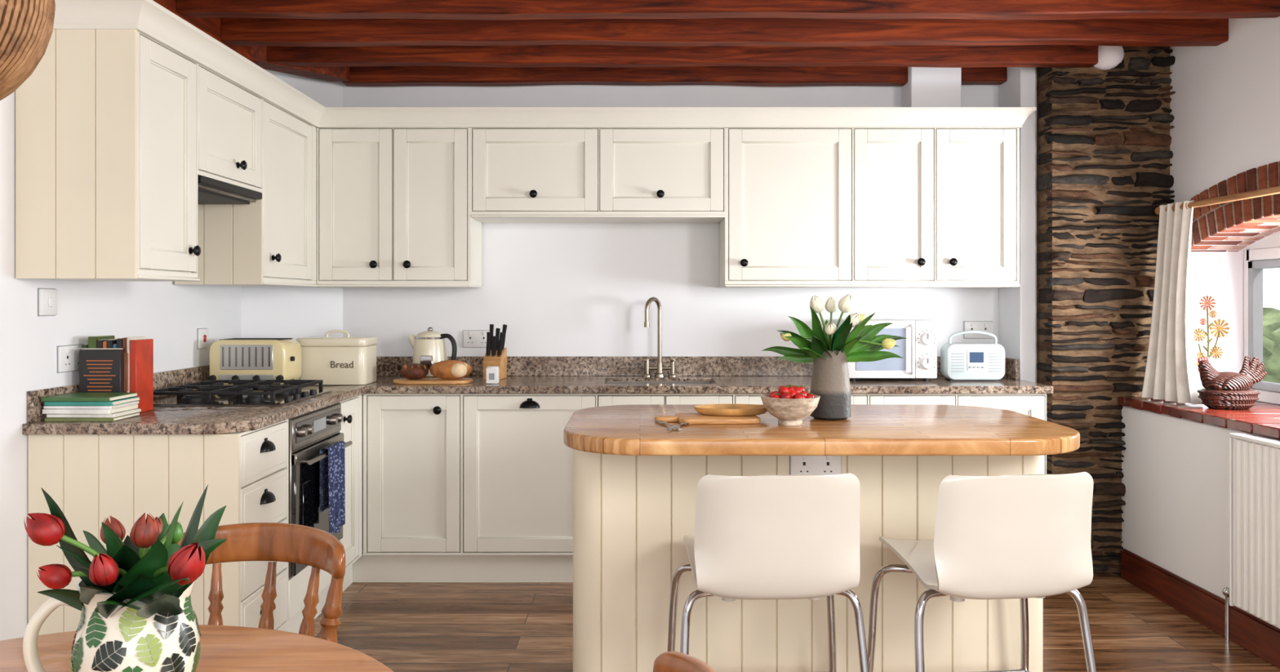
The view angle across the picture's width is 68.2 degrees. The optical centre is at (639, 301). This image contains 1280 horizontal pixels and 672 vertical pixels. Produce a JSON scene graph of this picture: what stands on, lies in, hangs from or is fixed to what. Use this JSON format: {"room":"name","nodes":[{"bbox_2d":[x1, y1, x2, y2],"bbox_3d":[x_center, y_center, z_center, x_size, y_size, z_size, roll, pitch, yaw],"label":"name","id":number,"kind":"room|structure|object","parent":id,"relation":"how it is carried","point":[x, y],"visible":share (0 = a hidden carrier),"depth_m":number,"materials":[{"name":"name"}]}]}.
{"room":"kitchen","nodes":[
{"label":"kitchen","id":0,"kind":"room"},
{"bbox_2d":[0,90,240,640],"bbox_3d":[-2.005,0.030,1.200,0.150,2.520,7.600,0,0,0],"label":"wall","id":1,"kind":"structure","parent":0,"point":[169,313],"depth_m":3.00,"materials":[{"name":"white paint"}]},
{"bbox_2d":[37,288,57,315],"bbox_3d":[-1.921,0.000,3.070,0.017,0.090,0.090,0,0,0],"label":"light switch","id":2,"kind":"object","parent":1,"relation":"attached to","point":[46,297],"visible":1,"depth_m":3.06,"materials":[{"name":"white plastic"}]},
{"bbox_2d":[57,343,83,373],"bbox_3d":[-1.922,0.190,3.200,0.016,0.090,0.149,0,0,0],"label":"power outlet","id":3,"kind":"object","parent":1,"relation":"attached to","point":[68,356],"visible":0.67,"depth_m":3.17,"materials":[{"name":"white plastic"}]},
{"bbox_2d":[15,29,200,281],"bbox_3d":[-1.724,-0.462,3.119,0.401,0.777,0.415,0,0,0],"label":"upper cabinet","id":4,"kind":"object","parent":1,"relation":"attached to","point":[106,120],"visible":0.99,"depth_m":2.91,"materials":[{"name":"beige paint"}]},
{"bbox_2d":[53,0,1036,128],"bbox_3d":[-0.019,-0.884,3.865,3.811,0.086,2.019,0,0,0],"label":"trim","id":5,"kind":"structure","parent":4,"relation":"on","point":[148,18],"depth_m":4.50,"materials":[{"name":"beige paint"}]},
{"bbox_2d":[196,328,208,349],"bbox_3d":[-1.921,0.160,4.160,0.017,0.090,0.090,0,0,0],"label":"switch","id":6,"kind":"object","parent":1,"relation":"attached to","point":[202,334],"visible":1,"depth_m":4.14,"materials":[{"name":"white plastic"}]},
{"bbox_2d":[197,63,262,192],"bbox_3d":[-1.724,-0.645,3.614,0.401,0.390,0.573,0,0,0],"label":"upper cabinet","id":7,"kind":"object","parent":1,"relation":"attached to","point":[230,116],"visible":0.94,"depth_m":3.59,"materials":[{"name":"beige paint"}]},
{"bbox_2d":[174,98,317,286],"bbox_3d":[-1.721,-0.457,4.220,0.394,0.767,0.654,0,0,0],"label":"upper cabinet","id":8,"kind":"object","parent":1,"relation":"attached to","point":[270,241],"visible":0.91,"depth_m":4.04,"materials":[{"name":"beige paint"}]},
{"bbox_2d":[197,175,262,204],"bbox_3d":[-1.705,-0.424,3.615,0.304,0.049,0.540,0,0,0],"label":"hood","id":9,"kind":"object","parent":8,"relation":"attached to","point":[210,191],"visible":0.54,"depth_m":3.63,"materials":[{"name":"metal"}]},
{"bbox_2d":[152,0,350,81],"bbox_3d":[-1.694,-1.165,1.127,0.468,0.129,7.255,0,0,0],"label":"ceiling beam","id":10,"kind":"structure","parent":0,"point":[256,55],"depth_m":4.36,"materials":[{"name":"brown wood"}]},
{"bbox_2d":[240,69,342,339],"bbox_3d":[-1.732,0.030,4.725,0.395,2.520,0.310,0,0,0],"label":"wall","id":11,"kind":"structure","parent":0,"point":[295,313],"depth_m":4.74,"materials":[{"name":"white paint"}]},
{"bbox_2d":[316,127,481,288],"bbox_3d":[-1.185,-0.457,4.688,0.743,0.767,0.341,0,0,0],"label":"upper cabinet","id":12,"kind":"object","parent":11,"relation":"attached to","point":[393,204],"visible":1,"depth_m":4.56,"materials":[{"name":"beige paint"}]},
{"bbox_2d":[342,66,907,86],"bbox_3d":[-0.076,-1.166,4.804,2.848,0.125,0.100,0,0,0],"label":"ceiling beam","id":13,"kind":"structure","parent":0,"point":[371,76],"depth_m":4.76,"materials":[{"name":"brown wood"}]},
{"bbox_2d":[342,83,999,551],"bbox_3d":[0.485,0.030,4.940,4.830,2.520,0.120,0,0,0],"label":"wall","id":14,"kind":"structure","parent":0,"point":[557,289],"depth_m":4.88,"materials":[{"name":"white paint"}]},
{"bbox_2d":[462,329,489,347],"bbox_3d":[-0.840,0.190,4.872,0.149,0.090,0.016,0,0,0],"label":"power outlet","id":15,"kind":"object","parent":14,"relation":"attached to","point":[471,338],"visible":0.82,"depth_m":4.87,"materials":[{"name":"white plastic"}]},
{"bbox_2d":[471,127,724,222],"bbox_3d":[-0.203,-0.624,4.696,1.223,0.432,0.358,0,0,0],"label":"upper cabinet","id":16,"kind":"object","parent":14,"relation":"attached to","point":[519,175],"visible":1,"depth_m":4.55,"materials":[{"name":"beige paint"}]},
{"bbox_2d":[719,127,1020,288],"bbox_3d":[1.119,-0.457,4.696,1.420,0.767,0.358,0,0,0],"label":"upper cabinet","id":17,"kind":"object","parent":14,"relation":"attached to","point":[806,207],"visible":1,"depth_m":4.56,"materials":[{"name":"beige paint"}]},
{"bbox_2d":[963,320,992,338],"bbox_3d":[1.746,0.143,4.872,0.149,0.090,0.016,0,0,0],"label":"power outlet","id":18,"kind":"object","parent":14,"relation":"attached to","point":[984,326],"visible":0.84,"depth_m":4.87,"materials":[{"name":"white plastic"}]},
{"bbox_2d":[266,44,1097,67],"bbox_3d":[0.171,-1.167,4.419,3.898,0.125,0.099,0,0,0],"label":"ceiling beam","id":19,"kind":"structure","parent":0,"point":[532,55],"depth_m":4.38,"materials":[{"name":"brown wood"}]},
{"bbox_2d":[221,17,1228,46],"bbox_3d":[0.360,-1.166,4.054,4.276,0.125,0.100,0,0,0],"label":"ceiling beam","id":20,"kind":"structure","parent":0,"point":[749,32],"depth_m":4.01,"materials":[{"name":"brown wood"}]},
{"bbox_2d":[176,0,1279,20],"bbox_3d":[0.360,-1.166,3.664,4.276,0.126,0.102,0,0,0],"label":"ceiling beam","id":21,"kind":"structure","parent":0,"point":[500,10],"depth_m":3.62,"materials":[{"name":"brown wood"}]},
{"bbox_2d":[314,551,1279,671],"bbox_3d":[0.425,1.330,1.200,5.050,0.080,7.600,0,0,0],"label":"floor","id":22,"kind":"structure","parent":0,"point":[405,627],"depth_m":3.71,"materials":[{"name":"brown wood"}]},
{"bbox_2d":[28,419,288,635],"bbox_3d":[-1.579,0.853,3.185,0.692,0.874,0.426,0,0,0],"label":"drawer unit","id":23,"kind":"object","parent":22,"relation":"on","point":[91,478],"visible":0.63,"depth_m":2.97,"materials":[{"name":"beige paint"}]},
{"bbox_2d":[0,624,393,671],"bbox_3d":[-0.760,0.910,1.090,1.000,0.740,1.000,0,0,0],"label":"dining table","id":24,"kind":"object","parent":22,"relation":"on","point":[224,648],"visible":0.7,"depth_m":1.46,"materials":[{"name":"brown wood"}]},
{"bbox_2d":[22,484,226,671],"bbox_3d":[-0.648,0.389,1.215,0.296,0.300,0.192,0,0,33],"label":"jug","id":25,"kind":"object","parent":24,"relation":"on","point":[137,615],"visible":1,"depth_m":1.20,"materials":[{"name":"white ceramic"}]},
{"bbox_2d":[177,522,346,643],"bbox_3d":[-0.833,0.888,1.859,0.429,0.808,0.461,0,0,7],"label":"dining chair","id":26,"kind":"object","parent":22,"relation":"on","point":[318,548],"visible":0.7,"depth_m":2.04,"materials":[{"name":"brown wood"}]},
{"bbox_2d":[288,402,352,621],"bbox_3d":[-1.530,0.786,3.684,0.669,0.733,0.568,0,0,0],"label":"built-in oven","id":27,"kind":"object","parent":22,"relation":"on","point":[308,433],"visible":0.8,"depth_m":3.54,"materials":[{"name":"black metal"}]},
{"bbox_2d":[320,440,345,533],"bbox_3d":[-1.201,0.731,3.705,0.043,0.344,0.201,0,0,0],"label":"tea towel","id":28,"kind":"object","parent":27,"relation":"hanging from","point":[332,468],"visible":0.97,"depth_m":3.69,"materials":[{"name":"fabric"}]},
{"bbox_2d":[339,394,362,570],"bbox_3d":[-1.558,0.784,4.133,0.653,0.737,0.327,0,0,0],"label":"base cabinet","id":29,"kind":"object","parent":22,"relation":"on","point":[351,408],"visible":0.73,"depth_m":4.18,"materials":[{"name":"beige paint"}]},
{"bbox_2d":[363,393,462,555],"bbox_3d":[-1.036,0.784,4.571,0.452,0.737,0.608,0,0,0],"label":"base cabinet","id":30,"kind":"object","parent":22,"relation":"on","point":[412,442],"visible":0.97,"depth_m":4.30,"materials":[{"name":"beige paint"}]},
{"bbox_2d":[22,355,1053,434],"bbox_3d":[-0.029,0.347,3.914,3.798,0.134,1.928,0,0,0],"label":"countertop","id":31,"kind":"structure","parent":30,"relation":"on","point":[525,374],"depth_m":4.29,"materials":[{"name":"brown stone"}]},
{"bbox_2d":[40,392,141,421],"bbox_3d":[-1.785,0.341,3.082,0.233,0.077,0.172,0,0,0],"label":"book stack","id":32,"kind":"object","parent":31,"relation":"on","point":[70,406],"visible":1,"depth_m":3.00,"materials":[{"name":"paper"}]},
{"bbox_2d":[79,335,153,413],"bbox_3d":[-1.808,0.248,3.257,0.187,0.263,0.146,0,0,0],"label":"cookbooks","id":33,"kind":"object","parent":31,"relation":"on","point":[107,364],"visible":0.72,"depth_m":3.21,"materials":[{"name":"paper"}]},
{"bbox_2d":[153,378,332,406],"bbox_3d":[-1.565,0.352,3.720,0.520,0.056,0.570,0,0,0],"label":"gas hob","id":34,"kind":"object","parent":31,"relation":"in","point":[215,393],"visible":0.99,"depth_m":3.58,"materials":[{"name":"metal"}]},
{"bbox_2d":[208,337,301,389],"bbox_3d":[-1.695,0.270,4.165,0.360,0.216,0.229,0,0,0],"label":"toaster","id":35,"kind":"object","parent":31,"relation":"on","point":[231,358],"visible":0.73,"depth_m":4.07,"materials":[{"name":"beige metal"}]},
{"bbox_2d":[296,329,377,385],"bbox_3d":[-1.415,0.255,4.420,0.328,0.249,0.228,0,0,0],"label":"bin","id":36,"kind":"object","parent":31,"relation":"on","point":[348,360],"visible":0.94,"depth_m":4.31,"materials":[{"name":"beige metal"}]},
{"bbox_2d":[392,377,472,384],"bbox_3d":[-0.975,0.372,4.450,0.370,0.016,0.200,0,0,0],"label":"board","id":37,"kind":"object","parent":31,"relation":"on","point":[401,380],"depth_m":4.36,"materials":[{"name":"brown wood"}]},
{"bbox_2d":[400,363,428,379],"bbox_3d":[-1.060,0.326,4.440,0.131,0.077,0.111,0,0,0],"label":"seeded roll","id":38,"kind":"object","parent":37,"relation":"on","point":[412,371],"visible":1,"depth_m":4.40,"materials":[{"name":"brown food"}]},
{"bbox_2d":[408,327,457,377],"bbox_3d":[-1.022,0.251,4.646,0.174,0.256,0.211,0,0,-43],"label":"kettle","id":39,"kind":"object","parent":31,"relation":"on","point":[429,346],"visible":0.73,"depth_m":4.60,"materials":[{"name":"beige metal"}]},
{"bbox_2d":[429,360,471,379],"bbox_3d":[-0.891,0.318,4.437,0.200,0.092,0.135,0,0,0],"label":"bread loaf","id":40,"kind":"object","parent":31,"relation":"on","point":[446,369],"visible":1,"depth_m":4.39,"materials":[{"name":"orange food"}]},
{"bbox_2d":[485,365,499,383],"bbox_3d":[-0.688,0.340,4.404,0.055,0.079,0.051,0,0,0],"label":"timer","id":41,"kind":"object","parent":31,"relation":"on","point":[492,372],"visible":1,"depth_m":4.38,"materials":[{"name":"white plastic"}]},
{"bbox_2d":[483,324,506,379],"bbox_3d":[-0.709,0.244,4.681,0.111,0.270,0.116,0,0,9],"label":"knife block","id":42,"kind":"object","parent":31,"relation":"on","point":[495,354],"visible":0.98,"depth_m":4.65,"materials":[{"name":"brown wood"}]},
{"bbox_2d":[642,297,676,377],"bbox_3d":[0.100,0.177,4.756,0.174,0.406,0.120,0,0,0],"label":"tap","id":43,"kind":"object","parent":31,"relation":"on","point":[660,367],"visible":1,"depth_m":4.78,"materials":[{"name":"silver metal"}]},
{"bbox_2d":[604,381,716,404],"bbox_3d":[0.095,0.492,4.560,0.528,0.195,0.318,0,0,0],"label":"sink","id":44,"kind":"object","parent":31,"relation":"in","point":[606,382],"visible":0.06,"depth_m":4.71,"materials":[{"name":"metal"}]},
{"bbox_2d":[832,318,937,381],"bbox_3d":[1.200,0.232,4.652,0.430,0.294,0.377,0,0,0],"label":"microwave","id":45,"kind":"object","parent":31,"relation":"on","point":[918,352],"visible":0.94,"depth_m":4.49,"materials":[{"name":"white plastic"}]},
{"bbox_2d":[940,329,1004,381],"bbox_3d":[1.610,0.258,4.571,0.280,0.243,0.118,0,0,0],"label":"radio","id":46,"kind":"object","parent":31,"relation":"on","point":[959,362],"visible":1,"depth_m":4.52,"materials":[{"name":"white plastic"}]},
{"bbox_2d":[280,552,573,633],"bbox_3d":[0.255,1.222,3.675,3.190,0.135,1.370,0,0,0],"label":"plinth","id":47,"kind":"object","parent":22,"relation":"on","point":[367,568],"visible":0.3,"depth_m":4.34,"materials":[{"name":"beige paint"}]},
{"bbox_2d":[462,393,601,555],"bbox_3d":[-0.504,0.784,4.572,0.613,0.737,0.606,0,0,0],"label":"base cabinet","id":48,"kind":"object","parent":22,"relation":"on","point":[517,464],"visible":0.84,"depth_m":4.31,"materials":[{"name":"beige paint"}]},
{"bbox_2d":[596,393,733,406],"bbox_3d":[0.115,0.784,4.588,0.624,0.737,0.575,0,0,0],"label":"base cabinet","id":49,"kind":"object","parent":22,"relation":"on","point":[602,400],"visible":0.17,"depth_m":4.30,"materials":[{"name":"beige paint"}]},
{"bbox_2d":[653,650,715,671],"bbox_3d":[-0.137,0.849,0.995,0.461,0.886,0.429,0,0,17],"label":"dining chair","id":50,"kind":"object","parent":22,"relation":"on","point":[667,661],"visible":1,"depth_m":1.11,"materials":[{"name":"brown wood"}]},
{"bbox_2d":[666,472,869,671],"bbox_3d":[0.330,0.856,2.535,0.518,0.869,0.487,0,0,-3],"label":"bar stool","id":51,"kind":"object","parent":22,"relation":"on","point":[757,537],"visible":0.98,"depth_m":2.32,"materials":[{"name":"plastic"}]},
{"bbox_2d":[723,393,868,404],"bbox_3d":[0.734,0.784,4.588,0.613,0.737,0.575,0,0,0],"label":"base cabinet","id":52,"kind":"object","parent":22,"relation":"on","point":[739,398],"visible":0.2,"depth_m":4.30,"materials":[{"name":"beige paint"}]},
{"bbox_2d":[563,404,1079,671],"bbox_3d":[0.525,0.830,2.985,1.500,0.920,0.870,0,0,0],"label":"kitchen island","id":53,"kind":"object","parent":22,"relation":"on","point":[636,480],"visible":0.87,"depth_m":2.80,"materials":[{"name":"beige paint"}]},
{"bbox_2d":[655,420,681,430],"bbox_3d":[0.086,0.364,2.798,0.022,0.009,0.195,0,0,-17],"label":"fork","id":54,"kind":"object","parent":53,"relation":"on","point":[658,422],"visible":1,"depth_m":2.82,"materials":[{"name":"metal"}]},
{"bbox_2d":[666,422,688,430],"bbox_3d":[0.114,0.364,2.788,0.022,0.009,0.195,0,0,20],"label":"fork","id":55,"kind":"object","parent":53,"relation":"on","point":[681,423],"visible":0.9,"depth_m":2.75,"materials":[{"name":"metal"}]},
{"bbox_2d":[654,413,760,424],"bbox_3d":[0.205,0.361,2.938,0.320,0.016,0.170,0,0,-5],"label":"serving board","id":56,"kind":"object","parent":53,"relation":"on","point":[691,418],"visible":0.92,"depth_m":2.87,"materials":[{"name":"brown wood"}]},
{"bbox_2d":[693,404,767,416],"bbox_3d":[0.290,0.341,2.980,0.244,0.024,0.151,0,0,0],"label":"wooden dish","id":57,"kind":"object","parent":56,"relation":"on","point":[725,410],"visible":0.94,"depth_m":2.94,"materials":[{"name":"brown wood"}]},
{"bbox_2d":[760,393,820,425],"bbox_3d":[0.455,0.327,2.860,0.180,0.086,0.180,0,0,0],"label":"fruit bowl","id":58,"kind":"object","parent":53,"relation":"on","point":[789,411],"visible":0.91,"depth_m":2.80,"materials":[{"name":"ceramic"}]},
{"bbox_2d":[768,384,814,398],"bbox_3d":[0.454,0.279,2.853,0.129,0.055,0.118,0,0,-31],"label":"tomatoes","id":59,"kind":"object","parent":58,"relation":"in","point":[788,391],"visible":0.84,"depth_m":2.83,"materials":[{"name":"red plant"}]},
{"bbox_2d":[789,455,841,475],"bbox_3d":[0.520,0.482,2.792,0.154,0.090,0.016,0,0,0],"label":"power outlet","id":60,"kind":"object","parent":53,"relation":"attached to","point":[798,464],"visible":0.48,"depth_m":2.79,"materials":[{"name":"white plastic"}]},
{"bbox_2d":[761,293,906,420],"bbox_3d":[0.621,0.171,2.955,0.462,0.396,0.228,0,0,0],"label":"tulip vase","id":61,"kind":"object","parent":53,"relation":"on","point":[830,348],"visible":0.99,"depth_m":2.96,"materials":[{"name":"grey ceramic"}]},
{"bbox_2d":[868,393,1046,474],"bbox_3d":[1.446,0.784,4.588,0.810,0.737,0.575,0,0,0],"label":"base cabinet","id":62,"kind":"object","parent":22,"relation":"on","point":[1034,405],"visible":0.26,"depth_m":4.30,"materials":[{"name":"beige paint"}]},
{"bbox_2d":[866,471,1097,671],"bbox_3d":[0.904,0.856,2.540,0.518,0.869,0.487,0,0,-7],"label":"bar stool","id":63,"kind":"object","parent":22,"relation":"on","point":[1021,536],"visible":1,"depth_m":2.33,"materials":[{"name":"plastic"}]},
{"bbox_2d":[901,66,961,106],"bbox_3d":[1.475,-1.079,4.790,0.250,0.302,0.180,0,0,0],"label":"wall boxing","id":64,"kind":"structure","parent":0,"point":[926,86],"depth_m":4.70,"materials":[{"name":"white paint"}]},
{"bbox_2d":[961,66,1006,84],"bbox_3d":[1.726,-1.171,4.809,0.249,0.116,0.091,0,0,0],"label":"ceiling beam","id":65,"kind":"structure","parent":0,"point":[982,75],"depth_m":4.77,"materials":[{"name":"brown wood"}]},
{"bbox_2d":[999,66,1036,382],"bbox_3d":[1.907,0.030,4.740,0.107,2.520,0.280,0,0,0],"label":"wall","id":66,"kind":"structure","parent":0,"point":[1017,305],"depth_m":4.60,"materials":[{"name":"white paint"}]},
{"bbox_2d":[1036,46,1175,575],"bbox_3d":[2.375,0.020,4.642,0.909,2.546,0.472,0,0,0],"label":"stone pillar","id":67,"kind":"structure","parent":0,"point":[1104,139],"depth_m":4.46,"materials":[{"name":"stone"}]},
{"bbox_2d":[1093,45,1124,70],"bbox_3d":[2.189,-1.164,4.451,0.171,0.142,0.122,0,0,0],"label":"plaster patch","id":68,"kind":"object","parent":67,"relation":"attached to","point":[1108,56],"visible":0.53,"depth_m":4.40,"materials":[{"name":"white paint"}]},
{"bbox_2d":[1121,16,1279,599],"bbox_3d":[2.550,0.030,0.930,0.560,2.520,7.060,0,0,0],"label":"wall","id":69,"kind":"structure","parent":0,"point":[1224,105],"depth_m":4.07,"materials":[{"name":"white paint"}]},
{"bbox_2d":[1118,396,1279,439],"bbox_3d":[2.525,0.465,0.925,0.550,0.040,7.050,0,0,0],"label":"windowsill","id":70,"kind":"structure","parent":69,"relation":"attached to","point":[1263,419],"depth_m":3.83,"materials":[{"name":"tile"}]},
{"bbox_2d":[1194,355,1267,409],"bbox_3d":[2.466,0.335,3.951,0.224,0.218,0.204,0,0,-34],"label":"hen","id":71,"kind":"object","parent":70,"relation":"on","point":[1226,390],"visible":1,"depth_m":3.91,"materials":[{"name":"brown ceramic"}]},
{"bbox_2d":[1120,548,1279,668],"bbox_3d":[2.259,1.221,0.910,0.022,0.138,7.020,0,0,0],"label":"baseboard","id":72,"kind":"structure","parent":69,"relation":"attached to","point":[1251,633],"depth_m":3.78,"materials":[{"name":"brown wood"}]},
{"bbox_2d":[1193,295,1229,359],"bbox_3d":[2.615,0.145,4.327,0.165,0.349,0.011,0,0,0],"label":"wall decal","id":73,"kind":"object","parent":69,"relation":"attached to","point":[1219,328],"visible":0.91,"depth_m":4.33,"materials":[{"name":"paint"}]},
{"bbox_2d":[1154,186,1279,214],"bbox_3d":[2.445,-0.425,3.610,0.089,0.040,1.620,0,0,0],"label":"curtain rod","id":74,"kind":"object","parent":69,"relation":"attached to","point":[1274,190],"depth_m":3.84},
{"bbox_2d":[1141,200,1202,404],"bbox_3d":[2.372,-0.004,4.210,0.138,0.884,0.350,0,0,0],"label":"curtain","id":75,"kind":"object","parent":74,"relation":"hanging from","point":[1171,375],"visible":0.98,"depth_m":4.22,"materials":[{"name":"fabric"}]},
{"bbox_2d":[1189,160,1279,251],"bbox_3d":[2.618,-0.374,3.665,0.264,0.351,1.671,0,0,0],"label":"brick arch","id":76,"kind":"object","parent":69,"relation":"attached to","point":[1207,220],"visible":0.65,"depth_m":4.00,"materials":[{"name":"red brick"}]},
{"bbox_2d":[1222,432,1279,645],"bbox_3d":[2.225,0.887,3.008,0.087,0.805,1.120,0,0,0],"label":"radiator","id":77,"kind":"object","parent":69,"relation":"attached to","point":[1254,588],"visible":1,"depth_m":3.37,"materials":[{"name":"white painted metal"},{"name":"chrome metal"}]},
{"bbox_2d":[1244,232,1279,404],"bbox_3d":[2.772,0.037,3.664,0.087,0.815,1.328,0,0,0],"label":"window","id":78,"kind":"structure","parent":69,"relation":"in","point":[1265,254],"depth_m":4.25,"materials":[{"name":"white plastic"}]},
{"bbox_3d":[0.425,-1.270,1.200,5.050,0.080,7.600,0,0,0],"label":"ceiling","id":79,"kind":"structure","parent":0,"visible":0},
{"bbox_2d":[0,0,55,100],"bbox_3d":[-1.045,-0.742,1.300,0.409,0.974,0.409,0,0,-43],"label":"rattan pendant lamp","id":80,"kind":"object","parent":79,"relation":"hanging from","point":[26,26],"visible":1,"depth_m":1.32,"materials":[{"name":"brown wicker"}]},
{"label":"outside","id":81,"kind":"structure","parent":0,"visible":0},
{"bbox_2d":[1262,307,1279,382],"bbox_3d":[5.499,0.865,4.000,0.890,1.650,12.000,0,0,0],"label":"hedge","id":82,"kind":"object","parent":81,"point":[1271,316],"visible":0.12,"depth_m":7.97,"materials":[{"name":"green plant"}]}
]}

